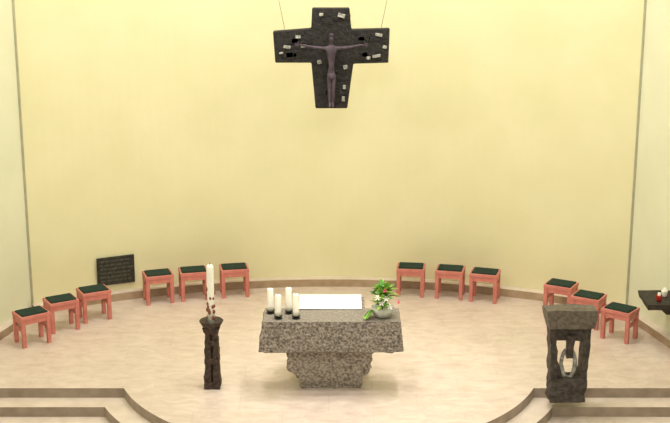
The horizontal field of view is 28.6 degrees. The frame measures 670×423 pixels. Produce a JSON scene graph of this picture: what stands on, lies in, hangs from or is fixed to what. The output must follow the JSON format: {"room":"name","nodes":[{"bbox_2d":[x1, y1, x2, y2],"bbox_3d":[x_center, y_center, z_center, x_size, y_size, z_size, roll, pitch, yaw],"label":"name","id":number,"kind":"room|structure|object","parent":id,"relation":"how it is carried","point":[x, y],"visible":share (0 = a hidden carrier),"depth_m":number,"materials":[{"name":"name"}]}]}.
{"room":"house of worship","nodes":[
{"label":"house of worship","id":0,"kind":"room"},
{"bbox_2d":[0,0,31,325],"bbox_3d":[-5.753,0.360,7.627,1.247,9.520,22.517,1,15,3],"label":"wall","id":1,"kind":"structure","parent":0,"point":[15,294],"depth_m":18.65,"materials":[{"name":"paint"}]},
{"bbox_2d":[0,307,28,339],"bbox_3d":[-4.843,1.831,18.102,0.140,0.115,2.844,4,16,15],"label":"baseboard","id":2,"kind":"structure","parent":1,"relation":"attached to","point":[6,328],"depth_m":18.62,"materials":[{"name":"stone"}]},
{"bbox_2d":[14,0,643,303],"bbox_3d":[-0.080,-2.806,19.199,9.116,9.520,1.582,0,15,0],"label":"wall","id":3,"kind":"structure","parent":0,"point":[496,134],"depth_m":19.74,"materials":[{"name":"beige paint"}]},
{"bbox_2d":[12,0,33,303],"bbox_3d":[-4.488,-2.910,18.351,0.030,8.870,0.030,0,15,0],"label":"trim","id":4,"kind":"structure","parent":3,"relation":"attached to","point":[13,3],"depth_m":18.90,"materials":[{"name":"grey metal"}]},
{"bbox_2d":[96,254,134,285],"bbox_3d":[-3.331,0.893,20.003,0.580,0.440,0.034,-7,17,-23],"label":"wall plaque","id":5,"kind":"object","parent":3,"relation":"attached to","point":[113,270],"visible":0.97,"depth_m":19.99,"materials":[{"name":"brown metal"}]},
{"bbox_2d":[32,276,627,310],"bbox_3d":[-0.080,1.276,20.121,8.840,0.120,1.457,0,15,0],"label":"baseboard","id":6,"kind":"structure","parent":3,"relation":"attached to","point":[311,281],"depth_m":20.51,"materials":[{"name":"stone"}]},
{"bbox_2d":[626,0,646,303],"bbox_3d":[4.328,-2.910,18.351,0.030,8.870,0.030,0,15,0],"label":"trim","id":7,"kind":"structure","parent":3,"relation":"attached to","point":[645,1],"depth_m":18.89,"materials":[{"name":"grey metal"}]},
{"bbox_2d":[0,287,669,422],"bbox_3d":[-0.080,1.996,17.963,10.394,0.130,6.000,0,15,0],"label":"floor","id":8,"kind":"structure","parent":0,"point":[480,360],"depth_m":17.59,"materials":[{"name":"stone"}]},
{"bbox_2d":[12,306,51,348],"bbox_3d":[-4.210,1.596,18.289,0.430,0.469,0.340,-11,19,-34],"label":"stool","id":9,"kind":"object","parent":8,"relation":"on","point":[36,314],"visible":1,"depth_m":18.19,"materials":[{"name":"brown wood"}]},
{"bbox_2d":[42,293,79,333],"bbox_3d":[-3.910,1.451,18.820,0.430,0.469,0.340,-9,18,-29],"label":"stool","id":10,"kind":"object","parent":8,"relation":"on","point":[68,301],"visible":0.95,"depth_m":18.70,"materials":[{"name":"brown wood"}]},
{"bbox_2d":[76,284,111,323],"bbox_3d":[-3.520,1.337,19.235,0.430,0.469,0.340,-8,17,-27],"label":"stool","id":11,"kind":"object","parent":8,"relation":"on","point":[98,291],"visible":0.98,"depth_m":19.12,"materials":[{"name":"brown wood"}]},
{"bbox_2d":[142,268,174,305],"bbox_3d":[-2.680,1.137,19.968,0.430,0.469,0.340,-5,16,-17],"label":"stool","id":12,"kind":"object","parent":8,"relation":"on","point":[156,276],"visible":1,"depth_m":19.83,"materials":[{"name":"brown wood"}]},
{"bbox_2d":[178,265,206,301],"bbox_3d":[-2.160,1.095,20.122,0.430,0.469,0.340,-4,16,-13],"label":"stool","id":13,"kind":"object","parent":8,"relation":"on","point":[187,273],"visible":0.84,"depth_m":19.96,"materials":[{"name":"brown wood"}]},
{"bbox_2d":[199,263,222,389],"bbox_3d":[-1.560,1.439,16.607,0.304,1.660,0.304,7,17,25],"label":"candle stand","id":14,"kind":"object","parent":8,"relation":"on","point":[211,324],"visible":1,"depth_m":16.59,"materials":[{"name":"brown stone"}]},
{"bbox_2d":[219,262,248,298],"bbox_3d":[-1.550,1.055,20.267,0.430,0.469,0.340,-3,16,-10],"label":"stool","id":15,"kind":"object","parent":8,"relation":"on","point":[227,270],"visible":1,"depth_m":20.11,"materials":[{"name":"brown wood"}]},
{"bbox_2d":[258,296,403,388],"bbox_3d":[-0.049,1.721,16.826,1.812,1.000,1.041,0,15,0],"label":"stone altar","id":16,"kind":"object","parent":8,"relation":"on","point":[324,348],"visible":0.97,"depth_m":16.29,"materials":[{"name":"grey stone"}]},
{"bbox_2d":[266,288,274,313],"bbox_3d":[-0.810,1.111,16.498,0.108,0.345,0.108,0,15,0],"label":"candle","id":17,"kind":"object","parent":16,"relation":"on","point":[270,302],"visible":1,"depth_m":16.47,"materials":[{"name":"white wax"}]},
{"bbox_2d":[274,294,282,319],"bbox_3d":[-0.705,1.170,16.317,0.108,0.325,0.108,0,15,0],"label":"candle","id":18,"kind":"object","parent":16,"relation":"on","point":[278,315],"visible":1,"depth_m":16.29,"materials":[{"name":"white wax"}]},
{"bbox_2d":[285,286,292,313],"bbox_3d":[-0.580,1.106,16.496,0.108,0.355,0.108,0,15,0],"label":"candle","id":19,"kind":"object","parent":16,"relation":"on","point":[288,310],"visible":1,"depth_m":16.47,"materials":[{"name":"white wax"}]},
{"bbox_2d":[292,293,299,319],"bbox_3d":[-0.485,1.165,16.316,0.108,0.335,0.108,0,15,0],"label":"candle","id":20,"kind":"object","parent":16,"relation":"on","point":[296,315],"visible":1,"depth_m":16.29,"materials":[{"name":"white wax"}]},
{"bbox_2d":[299,294,361,308],"bbox_3d":[-0.060,1.304,16.986,0.800,0.310,0.559,0,15,0],"label":"altar cloth","id":21,"kind":"object","parent":16,"relation":"on","point":[306,301],"visible":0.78,"depth_m":16.94,"materials":[{"name":"white fabric"}]},
{"bbox_2d":[363,279,399,319],"bbox_3d":[0.579,1.070,16.352,0.469,0.500,0.435,0,15,0],"label":"flower arrangement","id":22,"kind":"object","parent":16,"relation":"on","point":[382,309],"visible":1,"depth_m":16.30,"materials":[{"name":"green plant"}]},
{"bbox_2d":[396,262,425,297],"bbox_3d":[1.170,1.047,20.296,0.430,0.469,0.340,2,15,7],"label":"stool","id":23,"kind":"object","parent":8,"relation":"on","point":[409,269],"visible":0.97,"depth_m":20.13,"materials":[{"name":"brown wood"}]},
{"bbox_2d":[435,264,465,299],"bbox_3d":[1.765,1.076,20.189,0.430,0.469,0.340,3,16,12],"label":"stool","id":24,"kind":"object","parent":8,"relation":"on","point":[446,271],"visible":1,"depth_m":20.04,"materials":[{"name":"brown wood"}]},
{"bbox_2d":[469,267,500,303],"bbox_3d":[2.280,1.118,20.035,0.430,0.469,0.340,4,16,16],"label":"stool","id":25,"kind":"object","parent":8,"relation":"on","point":[477,274],"visible":1,"depth_m":19.89,"materials":[{"name":"brown wood"}]},
{"bbox_2d":[543,278,578,304],"bbox_3d":[3.340,1.269,19.485,0.430,0.469,0.340,8,17,28],"label":"stool","id":26,"kind":"object","parent":8,"relation":"on","point":[553,286],"visible":0.8,"depth_m":19.36,"materials":[{"name":"brown wood"}]},
{"bbox_2d":[542,304,597,402],"bbox_3d":[2.895,1.742,16.351,0.641,1.239,0.443,0,15,0],"label":"lectern","id":27,"kind":"object","parent":8,"relation":"on","point":[570,323],"visible":1,"depth_m":16.25,"materials":[{"name":"grey stone"}]},
{"bbox_2d":[570,289,606,329],"bbox_3d":[3.650,1.409,18.974,0.430,0.469,0.340,9,18,30],"label":"stool","id":28,"kind":"object","parent":8,"relation":"on","point":[582,297],"visible":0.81,"depth_m":18.84,"materials":[{"name":"brown wood"}]},
{"bbox_2d":[600,302,639,343],"bbox_3d":[3.990,1.554,18.444,0.430,0.469,0.340,11,19,36],"label":"stool","id":29,"kind":"object","parent":8,"relation":"on","point":[613,310],"visible":1,"depth_m":18.34,"materials":[{"name":"brown wood"}]},
{"bbox_2d":[0,398,669,422],"bbox_3d":[-0.080,2.365,17.598,10.880,0.390,6.900,0,15,0],"label":"steps","id":30,"kind":"structure","parent":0,"point":[12,410],"depth_m":16.54,"materials":[{"name":"stone"}]},
{"bbox_2d":[628,0,669,332],"bbox_3d":[5.593,0.360,7.627,1.247,9.520,22.517,-1,15,-3],"label":"wall","id":31,"kind":"structure","parent":0,"point":[650,250],"depth_m":18.45,"materials":[{"name":"paint"}]},
{"bbox_2d":[631,313,669,347],"bbox_3d":[4.683,1.831,18.102,0.140,0.115,2.844,-4,16,-15],"label":"baseboard","id":32,"kind":"structure","parent":31,"relation":"attached to","point":[645,324],"depth_m":18.56,"materials":[{"name":"stone"}]},
{"bbox_2d":[638,290,669,314],"bbox_3d":[4.439,1.284,17.986,0.488,0.234,0.624,0,15,0],"label":"wall shelf","id":33,"kind":"object","parent":31,"relation":"attached to","point":[648,297],"visible":0.9,"depth_m":17.88,"materials":[{"name":"stone"}]},
{"bbox_2d":[656,292,662,301],"bbox_3d":[4.380,1.155,17.785,0.090,0.120,0.090,0,15,0],"label":"votive candle","id":34,"kind":"object","parent":33,"relation":"on","point":[659,295],"visible":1,"depth_m":17.76,"materials":[{"name":"red glass"}]},
{"bbox_2d":[661,288,667,296],"bbox_3d":[4.500,1.102,17.978,0.090,0.120,0.090,0,15,0],"label":"votive candle","id":35,"kind":"object","parent":33,"relation":"on","point":[664,291],"visible":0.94,"depth_m":17.95,"materials":[{"name":"wax"}]},
{"bbox_3d":[-0.080,-4.522,7.057,13.000,0.200,25.000,0,15,0],"label":"ceiling","id":36,"kind":"structure","parent":0,"visible":0},
{"bbox_2d":[273,1,389,107],"bbox_3d":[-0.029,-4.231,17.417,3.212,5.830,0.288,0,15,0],"label":"crucifix","id":37,"kind":"object","parent":36,"relation":"hanging from","point":[331,46],"visible":1,"depth_m":17.98,"materials":[{"name":"stone"}]}
]}

